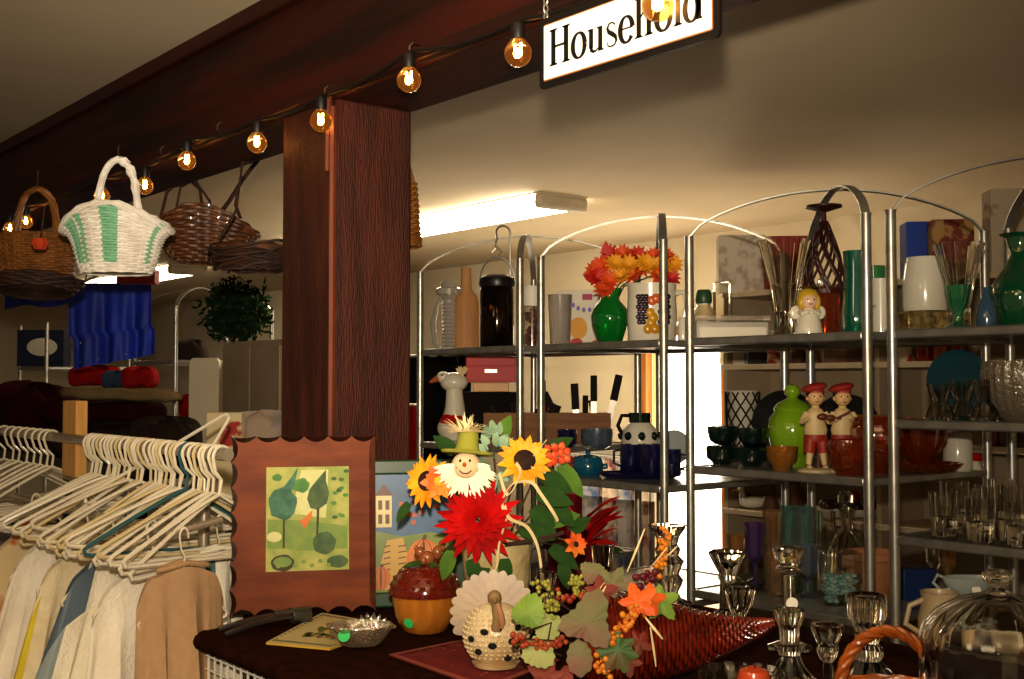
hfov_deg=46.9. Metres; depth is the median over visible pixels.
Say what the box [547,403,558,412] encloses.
kitchen knife
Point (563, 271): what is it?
wall
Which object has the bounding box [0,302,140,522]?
wall
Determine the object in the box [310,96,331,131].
bulb
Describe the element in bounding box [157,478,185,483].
shelf
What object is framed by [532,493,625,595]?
poinsettia
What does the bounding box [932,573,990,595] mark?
gravy boat
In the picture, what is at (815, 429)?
figurine
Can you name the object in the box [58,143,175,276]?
wicker basket
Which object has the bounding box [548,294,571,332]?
plastic cup
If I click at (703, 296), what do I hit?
jar
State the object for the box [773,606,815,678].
glass candlestick
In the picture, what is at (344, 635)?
glass dish
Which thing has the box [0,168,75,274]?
wicker basket
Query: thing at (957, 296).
goblet
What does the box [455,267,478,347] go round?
bottle
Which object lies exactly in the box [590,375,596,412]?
kitchen knife
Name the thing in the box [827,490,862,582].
decanter
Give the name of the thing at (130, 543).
hanger
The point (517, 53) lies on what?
bulb
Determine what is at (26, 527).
hanger
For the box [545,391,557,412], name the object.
kitchen knife
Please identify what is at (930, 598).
jug
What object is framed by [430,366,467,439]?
figurine
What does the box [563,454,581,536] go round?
cloth
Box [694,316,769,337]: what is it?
plastic box
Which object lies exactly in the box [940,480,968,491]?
tumbler
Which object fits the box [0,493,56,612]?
blouse
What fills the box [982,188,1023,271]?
carton
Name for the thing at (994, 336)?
shelf
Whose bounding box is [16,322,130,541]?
etagere
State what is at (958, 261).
glass vase
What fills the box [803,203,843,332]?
candle holder
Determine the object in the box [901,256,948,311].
pitcher
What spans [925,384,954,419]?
glass dish
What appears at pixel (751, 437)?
cup
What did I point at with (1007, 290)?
vase
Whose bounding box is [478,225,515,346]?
lantern
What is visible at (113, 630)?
shirt
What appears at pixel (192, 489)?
hanger
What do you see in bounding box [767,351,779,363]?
figurine
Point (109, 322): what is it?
cloth
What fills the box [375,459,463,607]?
framed picture
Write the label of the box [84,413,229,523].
hanger
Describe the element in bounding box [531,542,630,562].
shelf
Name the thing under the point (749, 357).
toaster
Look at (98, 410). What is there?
folded throw
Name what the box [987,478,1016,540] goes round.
tumbler
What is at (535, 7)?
trim
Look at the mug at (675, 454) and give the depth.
3.54 m
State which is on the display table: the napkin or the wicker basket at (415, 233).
the napkin
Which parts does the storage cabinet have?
door, door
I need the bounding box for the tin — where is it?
[473,383,508,391]
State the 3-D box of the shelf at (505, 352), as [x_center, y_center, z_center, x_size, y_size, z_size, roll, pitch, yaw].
[0.056,0.040,4.248,0.514,0.006,0.549,2,-3,-39]
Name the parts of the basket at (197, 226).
branch handle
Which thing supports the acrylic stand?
on the etagere at (662, 346)
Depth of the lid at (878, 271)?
3.30 m
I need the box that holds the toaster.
[744,352,767,363]
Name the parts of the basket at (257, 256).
branch handle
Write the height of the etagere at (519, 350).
2.037 m
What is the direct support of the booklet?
on the display table
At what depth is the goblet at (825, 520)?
3.37 m
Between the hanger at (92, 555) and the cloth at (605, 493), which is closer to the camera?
the hanger at (92, 555)
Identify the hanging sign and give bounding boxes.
[540,0,721,89]
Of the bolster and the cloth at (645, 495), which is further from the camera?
the cloth at (645, 495)
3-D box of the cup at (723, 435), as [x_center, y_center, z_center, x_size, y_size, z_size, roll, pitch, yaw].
[0.599,0.272,3.358,0.085,0.051,0.085,0,-2,0]
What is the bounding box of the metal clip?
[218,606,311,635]
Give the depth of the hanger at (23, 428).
3.23 m
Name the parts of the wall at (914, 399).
shelf, panel, shelf, shelf, shelf, panel, shelf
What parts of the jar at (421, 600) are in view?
lid, squirrel knob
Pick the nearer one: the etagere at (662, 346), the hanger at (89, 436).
the hanger at (89, 436)
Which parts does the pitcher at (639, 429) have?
handle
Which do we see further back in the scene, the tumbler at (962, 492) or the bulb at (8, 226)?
the bulb at (8, 226)
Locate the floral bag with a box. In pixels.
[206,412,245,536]
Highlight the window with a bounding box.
[641,320,724,608]
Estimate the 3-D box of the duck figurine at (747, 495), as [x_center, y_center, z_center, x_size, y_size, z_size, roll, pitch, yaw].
[0.970,0.649,4.952,0.105,0.099,0.048,0,-2,0]
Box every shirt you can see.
[0,501,75,678]
[87,520,167,678]
[196,514,245,678]
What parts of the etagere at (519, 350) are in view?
post, post, shelf rail, shelf rail, post, shelf rail, post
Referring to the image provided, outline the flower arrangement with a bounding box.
[396,413,590,589]
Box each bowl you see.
[557,429,576,447]
[581,428,612,448]
[696,661,787,678]
[765,445,797,470]
[826,439,875,476]
[850,417,905,473]
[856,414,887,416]
[901,417,948,463]
[980,360,1023,421]
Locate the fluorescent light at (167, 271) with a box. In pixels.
[86,264,207,282]
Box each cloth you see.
[68,276,154,368]
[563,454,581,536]
[582,456,600,537]
[598,456,618,570]
[615,457,633,568]
[630,491,649,567]
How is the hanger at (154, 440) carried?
hanging from the rack at (75, 463)
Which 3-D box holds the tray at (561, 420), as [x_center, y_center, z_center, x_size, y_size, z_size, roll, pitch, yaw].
[0.130,0.326,4.404,0.472,0.104,0.091,0,-2,0]
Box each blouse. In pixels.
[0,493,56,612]
[14,510,111,678]
[134,526,226,678]
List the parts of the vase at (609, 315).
flower, flower, flower, flower, flower, flower, flower, flower, flower, flower, flower, flower, flower, flower, flower, flower, flower, flower, flower, flower, flower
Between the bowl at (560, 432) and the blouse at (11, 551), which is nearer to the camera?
the blouse at (11, 551)
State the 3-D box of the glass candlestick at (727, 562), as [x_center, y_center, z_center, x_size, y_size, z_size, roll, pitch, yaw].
[0.417,0.474,2.283,0.072,0.130,0.072,1,-2,-22]
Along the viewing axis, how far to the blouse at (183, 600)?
2.13 m
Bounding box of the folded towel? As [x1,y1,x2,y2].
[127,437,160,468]
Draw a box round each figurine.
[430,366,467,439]
[733,487,765,507]
[737,487,752,502]
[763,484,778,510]
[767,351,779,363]
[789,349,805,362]
[790,286,825,333]
[797,382,841,472]
[826,382,857,472]
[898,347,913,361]
[973,453,982,469]
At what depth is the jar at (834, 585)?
3.03 m
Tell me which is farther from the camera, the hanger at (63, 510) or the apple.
the hanger at (63, 510)
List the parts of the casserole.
dish, lid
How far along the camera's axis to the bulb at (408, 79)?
2.22 m
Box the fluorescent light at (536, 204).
[419,191,586,236]
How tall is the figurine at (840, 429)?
0.232 m
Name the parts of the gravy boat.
handle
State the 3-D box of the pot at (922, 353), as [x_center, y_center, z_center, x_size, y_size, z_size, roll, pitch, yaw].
[1.489,0.041,4.256,0.065,0.076,0.065,0,-2,0]
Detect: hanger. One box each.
[0,425,75,502]
[0,426,65,503]
[0,426,94,506]
[0,427,105,509]
[0,428,111,511]
[0,428,117,512]
[0,429,120,516]
[0,429,122,518]
[0,433,168,528]
[0,433,171,531]
[0,434,178,530]
[1,434,191,529]
[3,433,173,532]
[10,435,197,535]
[11,435,195,534]
[19,434,188,546]
[19,435,150,537]
[24,436,197,540]
[30,436,185,535]
[36,436,197,546]
[38,437,224,543]
[44,437,225,548]
[48,437,215,549]
[54,438,226,556]
[56,439,226,549]
[61,438,231,559]
[64,441,231,549]
[65,439,231,553]
[65,440,230,557]
[72,439,231,558]
[76,441,230,560]
[82,441,230,557]
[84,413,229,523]
[86,440,231,552]
[92,442,230,566]
[95,443,230,559]
[96,442,231,565]
[107,443,231,567]
[118,444,231,575]
[121,444,233,569]
[128,444,231,581]
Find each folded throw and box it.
[0,380,75,447]
[42,399,166,422]
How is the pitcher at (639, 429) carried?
on the mug at (630, 454)
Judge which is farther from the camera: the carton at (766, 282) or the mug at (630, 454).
the carton at (766, 282)
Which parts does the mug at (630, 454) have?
handle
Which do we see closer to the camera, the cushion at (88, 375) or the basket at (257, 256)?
the basket at (257, 256)
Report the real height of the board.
1.627 m
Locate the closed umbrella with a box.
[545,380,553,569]
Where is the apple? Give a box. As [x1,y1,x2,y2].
[736,663,770,678]
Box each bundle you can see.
[178,339,208,359]
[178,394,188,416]
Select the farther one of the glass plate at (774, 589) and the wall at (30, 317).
the wall at (30, 317)
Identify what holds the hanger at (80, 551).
hanging from the rack at (75, 463)
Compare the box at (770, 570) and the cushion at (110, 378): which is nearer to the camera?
the box at (770, 570)
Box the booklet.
[266,613,395,649]
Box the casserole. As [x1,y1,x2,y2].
[572,450,607,475]
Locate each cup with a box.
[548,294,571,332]
[706,444,736,464]
[707,426,737,444]
[736,446,766,466]
[737,428,767,446]
[818,287,839,332]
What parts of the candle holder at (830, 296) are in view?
dish, stem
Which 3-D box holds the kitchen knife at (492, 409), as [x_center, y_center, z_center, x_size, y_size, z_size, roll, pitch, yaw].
[-0.057,0.305,4.416,0.064,0.123,0.015,0,-2,0]
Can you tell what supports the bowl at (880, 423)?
on the etagere at (866, 339)
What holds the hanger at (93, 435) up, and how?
hanging from the rack at (75, 463)
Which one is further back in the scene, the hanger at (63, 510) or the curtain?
the curtain
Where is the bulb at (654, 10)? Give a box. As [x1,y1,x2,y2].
[642,0,673,21]
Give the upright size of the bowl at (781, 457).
0.063 m
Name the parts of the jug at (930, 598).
handle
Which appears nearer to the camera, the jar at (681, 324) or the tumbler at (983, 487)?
the tumbler at (983, 487)
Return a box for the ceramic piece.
[450,569,532,669]
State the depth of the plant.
6.08 m
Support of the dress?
hanging from the rack at (75, 463)
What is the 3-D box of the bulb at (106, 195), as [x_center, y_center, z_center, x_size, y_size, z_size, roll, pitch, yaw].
[-1.215,-0.439,3.497,0.046,0.074,0.046,2,-3,-39]
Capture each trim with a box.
[0,0,302,156]
[0,0,583,219]
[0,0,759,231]
[325,96,335,611]
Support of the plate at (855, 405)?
on the etagere at (866, 339)
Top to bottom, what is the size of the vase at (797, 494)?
0.122 m
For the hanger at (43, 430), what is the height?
0.224 m
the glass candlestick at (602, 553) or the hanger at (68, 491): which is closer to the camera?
the glass candlestick at (602, 553)
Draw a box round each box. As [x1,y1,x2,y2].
[17,330,70,365]
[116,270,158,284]
[466,356,515,381]
[557,290,600,343]
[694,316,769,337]
[757,565,807,577]
[901,566,937,600]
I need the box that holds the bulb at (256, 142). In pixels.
[247,120,266,152]
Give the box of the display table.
[193,584,917,678]
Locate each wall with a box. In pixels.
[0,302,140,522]
[141,198,981,584]
[721,271,1023,641]
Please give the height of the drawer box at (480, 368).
0.124 m
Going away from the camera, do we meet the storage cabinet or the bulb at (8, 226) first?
the bulb at (8, 226)
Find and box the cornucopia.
[510,526,774,678]
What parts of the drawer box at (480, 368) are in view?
drawer, drawer, label pull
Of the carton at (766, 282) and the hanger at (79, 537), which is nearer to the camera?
the hanger at (79, 537)
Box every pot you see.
[841,547,901,600]
[915,346,932,360]
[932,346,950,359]
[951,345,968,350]
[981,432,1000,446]
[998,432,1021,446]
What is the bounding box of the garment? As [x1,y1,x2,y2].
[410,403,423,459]
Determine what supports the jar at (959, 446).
on the etagere at (866, 339)
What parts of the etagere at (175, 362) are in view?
post, post, shelf rail, post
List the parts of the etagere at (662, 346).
post, post, shelf rail, post, shelf rail, shelf rail, post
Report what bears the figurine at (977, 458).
on the etagere at (866, 339)
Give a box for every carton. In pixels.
[716,235,765,291]
[764,236,807,289]
[900,221,928,278]
[927,219,973,255]
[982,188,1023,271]
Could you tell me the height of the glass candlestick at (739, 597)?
0.095 m
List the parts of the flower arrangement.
flower, orange flower, flower, red flower, pot, flower, orange flower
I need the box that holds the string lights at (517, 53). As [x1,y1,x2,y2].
[0,0,673,230]
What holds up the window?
in the wall at (563, 271)
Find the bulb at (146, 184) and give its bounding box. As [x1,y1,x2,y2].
[139,167,153,194]
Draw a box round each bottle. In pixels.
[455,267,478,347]
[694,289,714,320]
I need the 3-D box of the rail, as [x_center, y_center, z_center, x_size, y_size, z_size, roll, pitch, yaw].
[0.497,1.175,6.350,0.024,1.142,0.745,2,-3,-39]
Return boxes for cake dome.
[917,568,1023,678]
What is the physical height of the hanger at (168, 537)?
0.242 m
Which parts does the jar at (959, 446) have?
lid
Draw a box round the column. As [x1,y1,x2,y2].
[281,99,410,614]
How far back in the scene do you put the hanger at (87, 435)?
2.82 m
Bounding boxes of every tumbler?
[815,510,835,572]
[851,524,863,546]
[929,491,957,537]
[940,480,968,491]
[951,488,979,533]
[964,496,993,542]
[974,484,987,496]
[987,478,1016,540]
[1004,501,1023,547]
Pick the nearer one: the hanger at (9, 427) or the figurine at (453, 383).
the hanger at (9, 427)
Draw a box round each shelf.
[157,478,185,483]
[453,440,620,446]
[505,352,557,353]
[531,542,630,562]
[579,470,754,485]
[621,347,709,349]
[622,567,742,599]
[699,571,919,616]
[709,459,913,477]
[766,340,913,344]
[907,532,1023,548]
[951,419,1017,421]
[970,335,1023,338]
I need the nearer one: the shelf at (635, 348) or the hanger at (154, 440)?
the hanger at (154, 440)
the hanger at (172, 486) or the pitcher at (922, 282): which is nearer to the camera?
the hanger at (172, 486)
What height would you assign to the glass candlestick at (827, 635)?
0.096 m
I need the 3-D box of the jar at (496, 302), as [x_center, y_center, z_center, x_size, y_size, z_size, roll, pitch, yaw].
[-0.053,-0.079,4.181,0.120,0.226,0.120,0,-2,0]
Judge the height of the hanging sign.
0.152 m
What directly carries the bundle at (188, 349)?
on the etagere at (175, 362)
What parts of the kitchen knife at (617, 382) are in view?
blade, handle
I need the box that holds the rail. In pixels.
[558,451,654,565]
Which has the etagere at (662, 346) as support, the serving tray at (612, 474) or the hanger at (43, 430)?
the serving tray at (612, 474)
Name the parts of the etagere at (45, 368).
post, post, shelf rail, post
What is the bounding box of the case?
[463,392,515,438]
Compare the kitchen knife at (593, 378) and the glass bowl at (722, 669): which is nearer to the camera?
the glass bowl at (722, 669)
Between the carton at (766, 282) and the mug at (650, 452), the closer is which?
the mug at (650, 452)
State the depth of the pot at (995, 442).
4.01 m
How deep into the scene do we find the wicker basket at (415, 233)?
2.92 m
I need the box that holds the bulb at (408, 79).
[397,52,420,92]
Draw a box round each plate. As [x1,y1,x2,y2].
[658,430,685,461]
[752,390,806,446]
[756,587,816,591]
[819,394,877,438]
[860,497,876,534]
[899,460,962,474]
[926,350,980,407]
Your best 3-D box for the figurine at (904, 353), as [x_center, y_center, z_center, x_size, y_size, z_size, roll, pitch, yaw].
[1.438,0.036,4.319,0.066,0.092,0.066,0,-2,0]
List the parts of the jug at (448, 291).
handle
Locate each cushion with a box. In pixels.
[68,364,120,386]
[101,370,124,387]
[121,366,158,387]
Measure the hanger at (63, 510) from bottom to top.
0.224 m
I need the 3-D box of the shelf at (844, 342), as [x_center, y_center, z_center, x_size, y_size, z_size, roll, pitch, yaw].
[0.883,0.000,3.224,0.514,0.006,0.546,2,-3,-39]
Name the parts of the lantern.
lid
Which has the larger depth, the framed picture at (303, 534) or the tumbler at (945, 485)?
the tumbler at (945, 485)
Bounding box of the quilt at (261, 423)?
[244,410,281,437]
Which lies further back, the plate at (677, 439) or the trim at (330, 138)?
the plate at (677, 439)
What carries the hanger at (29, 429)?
hanging from the rack at (75, 463)
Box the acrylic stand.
[713,282,730,320]
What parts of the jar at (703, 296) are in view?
glass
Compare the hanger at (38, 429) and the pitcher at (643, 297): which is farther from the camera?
the pitcher at (643, 297)
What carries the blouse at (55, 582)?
hanging from the rack at (75, 463)
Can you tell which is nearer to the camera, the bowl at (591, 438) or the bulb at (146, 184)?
the bulb at (146, 184)
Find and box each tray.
[484,412,610,440]
[598,470,676,478]
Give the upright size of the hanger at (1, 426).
0.225 m
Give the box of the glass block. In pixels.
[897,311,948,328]
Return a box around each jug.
[430,281,462,348]
[903,588,958,633]
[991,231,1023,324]
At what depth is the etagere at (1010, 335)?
2.75 m
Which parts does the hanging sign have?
chain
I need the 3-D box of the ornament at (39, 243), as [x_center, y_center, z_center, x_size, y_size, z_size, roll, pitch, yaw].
[-1.299,-0.310,3.249,0.049,0.127,0.050,2,-3,-41]
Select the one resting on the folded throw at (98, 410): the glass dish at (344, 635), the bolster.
the bolster
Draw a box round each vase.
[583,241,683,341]
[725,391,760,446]
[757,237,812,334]
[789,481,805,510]
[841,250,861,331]
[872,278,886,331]
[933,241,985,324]
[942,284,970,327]
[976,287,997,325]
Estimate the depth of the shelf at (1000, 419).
2.69 m
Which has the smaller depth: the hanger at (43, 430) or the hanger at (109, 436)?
the hanger at (109, 436)
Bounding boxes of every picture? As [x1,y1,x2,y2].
[229,435,375,616]
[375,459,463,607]
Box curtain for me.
[652,354,655,556]
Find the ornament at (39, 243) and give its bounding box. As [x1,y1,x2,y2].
[31,206,48,249]
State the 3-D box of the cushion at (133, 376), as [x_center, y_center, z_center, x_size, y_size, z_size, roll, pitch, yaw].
[-1.646,0.165,5.223,0.150,0.098,0.133,0,-2,0]
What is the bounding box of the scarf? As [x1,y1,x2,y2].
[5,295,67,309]
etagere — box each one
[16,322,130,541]
[129,287,273,540]
[416,234,641,581]
[537,213,789,605]
[684,185,993,626]
[885,156,1023,645]
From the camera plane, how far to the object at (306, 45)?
2.83 m
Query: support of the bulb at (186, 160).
attached to the string lights at (517, 53)
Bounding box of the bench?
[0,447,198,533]
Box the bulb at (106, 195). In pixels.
[94,181,109,199]
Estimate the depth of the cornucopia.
1.73 m
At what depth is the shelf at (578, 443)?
4.20 m
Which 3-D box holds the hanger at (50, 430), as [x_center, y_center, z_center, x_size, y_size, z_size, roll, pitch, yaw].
[-1.194,0.347,3.066,0.008,0.227,0.434,-2,-3,44]
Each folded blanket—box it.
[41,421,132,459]
[127,415,202,466]
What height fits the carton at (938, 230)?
0.211 m
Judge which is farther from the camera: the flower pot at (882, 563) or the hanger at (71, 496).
the flower pot at (882, 563)
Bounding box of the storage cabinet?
[222,339,281,411]
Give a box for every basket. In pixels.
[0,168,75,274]
[0,268,86,300]
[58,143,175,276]
[159,160,260,265]
[206,159,282,273]
[410,169,422,249]
[834,624,921,678]
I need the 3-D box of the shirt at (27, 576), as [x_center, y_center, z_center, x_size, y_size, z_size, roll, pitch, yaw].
[-1.107,0.856,2.577,0.119,0.993,0.509,-1,-3,34]
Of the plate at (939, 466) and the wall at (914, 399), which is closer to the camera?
the plate at (939, 466)
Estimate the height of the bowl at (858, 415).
0.143 m
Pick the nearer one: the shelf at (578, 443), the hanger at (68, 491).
the hanger at (68, 491)
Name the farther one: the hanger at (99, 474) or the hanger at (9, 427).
the hanger at (9, 427)
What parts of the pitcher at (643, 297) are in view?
handle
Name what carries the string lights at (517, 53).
attached to the wall at (30, 317)
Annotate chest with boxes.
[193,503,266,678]
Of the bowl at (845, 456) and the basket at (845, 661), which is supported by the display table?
the basket at (845, 661)
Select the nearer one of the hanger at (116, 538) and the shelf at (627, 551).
the hanger at (116, 538)
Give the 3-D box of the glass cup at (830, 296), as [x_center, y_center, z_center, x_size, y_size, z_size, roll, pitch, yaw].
[0.846,-0.072,3.193,0.092,0.135,0.092,0,-2,0]
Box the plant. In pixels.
[191,275,274,341]
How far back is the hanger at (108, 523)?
2.44 m
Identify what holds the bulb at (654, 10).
attached to the string lights at (517, 53)
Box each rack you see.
[0,400,233,545]
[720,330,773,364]
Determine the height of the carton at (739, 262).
0.248 m
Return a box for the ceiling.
[0,0,1023,306]
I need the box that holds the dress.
[35,511,127,678]
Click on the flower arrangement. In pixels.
(487, 544)
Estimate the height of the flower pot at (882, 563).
0.122 m
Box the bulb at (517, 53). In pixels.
[504,21,531,66]
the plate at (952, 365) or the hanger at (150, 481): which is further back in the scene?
the plate at (952, 365)
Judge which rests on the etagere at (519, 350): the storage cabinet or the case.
the case
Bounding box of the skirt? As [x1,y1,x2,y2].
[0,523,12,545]
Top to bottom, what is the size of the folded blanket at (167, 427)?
0.214 m
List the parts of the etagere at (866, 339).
post, post, shelf rail, shelf rail, shelf rail, post, post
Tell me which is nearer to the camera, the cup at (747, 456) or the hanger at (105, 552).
the hanger at (105, 552)
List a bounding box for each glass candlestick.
[534,570,560,608]
[591,543,614,580]
[649,522,691,606]
[708,548,746,615]
[723,584,755,616]
[767,545,812,654]
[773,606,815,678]
[811,621,843,678]
[833,591,894,678]
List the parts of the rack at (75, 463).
rail arm, rail, rail, rail arm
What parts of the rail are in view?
rail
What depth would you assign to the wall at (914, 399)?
4.52 m
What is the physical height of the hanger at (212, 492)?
0.235 m
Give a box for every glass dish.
[327,620,394,646]
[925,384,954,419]
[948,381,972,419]
[970,379,999,420]
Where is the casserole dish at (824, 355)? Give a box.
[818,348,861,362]
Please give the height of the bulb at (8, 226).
0.074 m
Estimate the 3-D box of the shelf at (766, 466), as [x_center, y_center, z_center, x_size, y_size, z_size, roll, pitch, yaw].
[0.883,0.352,3.210,0.514,0.006,0.546,2,-3,-39]
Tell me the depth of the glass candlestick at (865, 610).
1.67 m
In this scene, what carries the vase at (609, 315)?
on the etagere at (662, 346)
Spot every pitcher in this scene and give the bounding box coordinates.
[616,412,659,443]
[627,282,684,340]
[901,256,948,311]
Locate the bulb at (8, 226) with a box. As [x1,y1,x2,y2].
[3,214,13,230]
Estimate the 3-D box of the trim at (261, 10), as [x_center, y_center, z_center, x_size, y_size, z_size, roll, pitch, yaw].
[-2.563,-0.679,5.222,0.024,0.040,15.660,2,-3,-39]
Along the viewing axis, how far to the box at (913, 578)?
3.08 m
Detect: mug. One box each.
[613,444,641,473]
[642,443,659,475]
[669,448,685,475]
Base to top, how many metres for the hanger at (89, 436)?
0.228 m
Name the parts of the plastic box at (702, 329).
lid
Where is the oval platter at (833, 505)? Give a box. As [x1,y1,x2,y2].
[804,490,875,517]
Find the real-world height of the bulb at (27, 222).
0.074 m
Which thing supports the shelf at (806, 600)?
attached to the etagere at (866, 339)
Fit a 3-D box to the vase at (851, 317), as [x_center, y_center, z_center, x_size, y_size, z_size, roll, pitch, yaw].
[0.875,-0.118,2.999,0.077,0.213,0.077,0,-2,0]
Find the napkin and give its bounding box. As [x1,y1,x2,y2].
[389,640,558,678]
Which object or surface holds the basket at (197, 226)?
hanging from the wall at (30, 317)
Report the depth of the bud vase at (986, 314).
2.67 m
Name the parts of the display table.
leg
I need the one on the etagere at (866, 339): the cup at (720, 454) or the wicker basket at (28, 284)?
the cup at (720, 454)
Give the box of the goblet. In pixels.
[744,522,764,584]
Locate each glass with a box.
[524,286,536,345]
[925,548,942,570]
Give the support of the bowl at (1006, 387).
on the etagere at (1010, 335)
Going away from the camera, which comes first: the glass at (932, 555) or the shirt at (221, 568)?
the shirt at (221, 568)
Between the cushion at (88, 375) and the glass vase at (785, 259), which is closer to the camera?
the glass vase at (785, 259)
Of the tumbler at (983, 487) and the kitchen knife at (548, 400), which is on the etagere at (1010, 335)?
the tumbler at (983, 487)
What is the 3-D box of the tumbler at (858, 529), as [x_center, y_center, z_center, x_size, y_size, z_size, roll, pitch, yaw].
[0.974,0.607,3.326,0.055,0.169,0.055,1,-2,-22]
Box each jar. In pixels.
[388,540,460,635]
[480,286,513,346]
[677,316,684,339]
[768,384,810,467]
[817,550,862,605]
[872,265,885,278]
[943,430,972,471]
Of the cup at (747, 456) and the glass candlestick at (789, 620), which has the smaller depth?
the glass candlestick at (789, 620)
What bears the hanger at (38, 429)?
hanging from the rack at (75, 463)
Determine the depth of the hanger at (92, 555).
2.35 m
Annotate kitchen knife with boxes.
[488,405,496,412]
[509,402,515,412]
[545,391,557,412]
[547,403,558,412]
[570,383,578,412]
[582,395,587,412]
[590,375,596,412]
[608,374,622,423]
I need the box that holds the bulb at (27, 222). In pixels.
[21,207,32,228]
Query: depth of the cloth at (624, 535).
6.16 m
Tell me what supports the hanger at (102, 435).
hanging from the rack at (75, 463)
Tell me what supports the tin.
on the case
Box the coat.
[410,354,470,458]
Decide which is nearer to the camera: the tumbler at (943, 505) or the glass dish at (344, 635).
the glass dish at (344, 635)
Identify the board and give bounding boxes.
[188,358,220,488]
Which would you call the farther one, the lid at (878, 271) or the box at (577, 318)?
the box at (577, 318)
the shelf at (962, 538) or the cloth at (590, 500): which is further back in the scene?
the cloth at (590, 500)
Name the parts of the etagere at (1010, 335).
post, shelf rail, shelf rail, shelf rail, post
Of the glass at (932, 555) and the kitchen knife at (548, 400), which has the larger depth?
the kitchen knife at (548, 400)
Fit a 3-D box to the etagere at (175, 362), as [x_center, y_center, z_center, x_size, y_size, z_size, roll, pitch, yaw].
[-1.680,0.733,6.375,0.567,2.027,0.587,2,-3,-39]
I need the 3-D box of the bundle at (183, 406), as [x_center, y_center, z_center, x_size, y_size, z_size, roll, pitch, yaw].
[-1.699,0.365,6.428,0.218,0.146,0.163,0,-2,0]
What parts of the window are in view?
pane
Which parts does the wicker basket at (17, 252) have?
handle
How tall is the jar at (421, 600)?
0.168 m
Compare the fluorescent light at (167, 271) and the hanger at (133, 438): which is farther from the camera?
the fluorescent light at (167, 271)
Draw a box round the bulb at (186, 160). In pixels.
[178,141,195,169]
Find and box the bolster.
[61,385,182,402]
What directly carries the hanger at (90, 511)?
hanging from the rack at (75, 463)
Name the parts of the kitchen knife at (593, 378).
handle, blade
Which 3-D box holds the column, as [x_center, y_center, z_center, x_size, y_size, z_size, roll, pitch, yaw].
[-0.377,0.544,2.646,0.194,2.116,0.242,2,-3,-39]
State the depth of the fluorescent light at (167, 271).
8.89 m
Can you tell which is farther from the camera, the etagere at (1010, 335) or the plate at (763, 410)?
the plate at (763, 410)
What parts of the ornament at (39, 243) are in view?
stem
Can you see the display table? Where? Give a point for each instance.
(247, 649)
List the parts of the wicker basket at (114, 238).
handle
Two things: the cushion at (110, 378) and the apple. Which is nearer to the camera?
the apple
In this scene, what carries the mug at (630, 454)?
on the serving tray at (612, 474)
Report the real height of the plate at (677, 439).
0.111 m

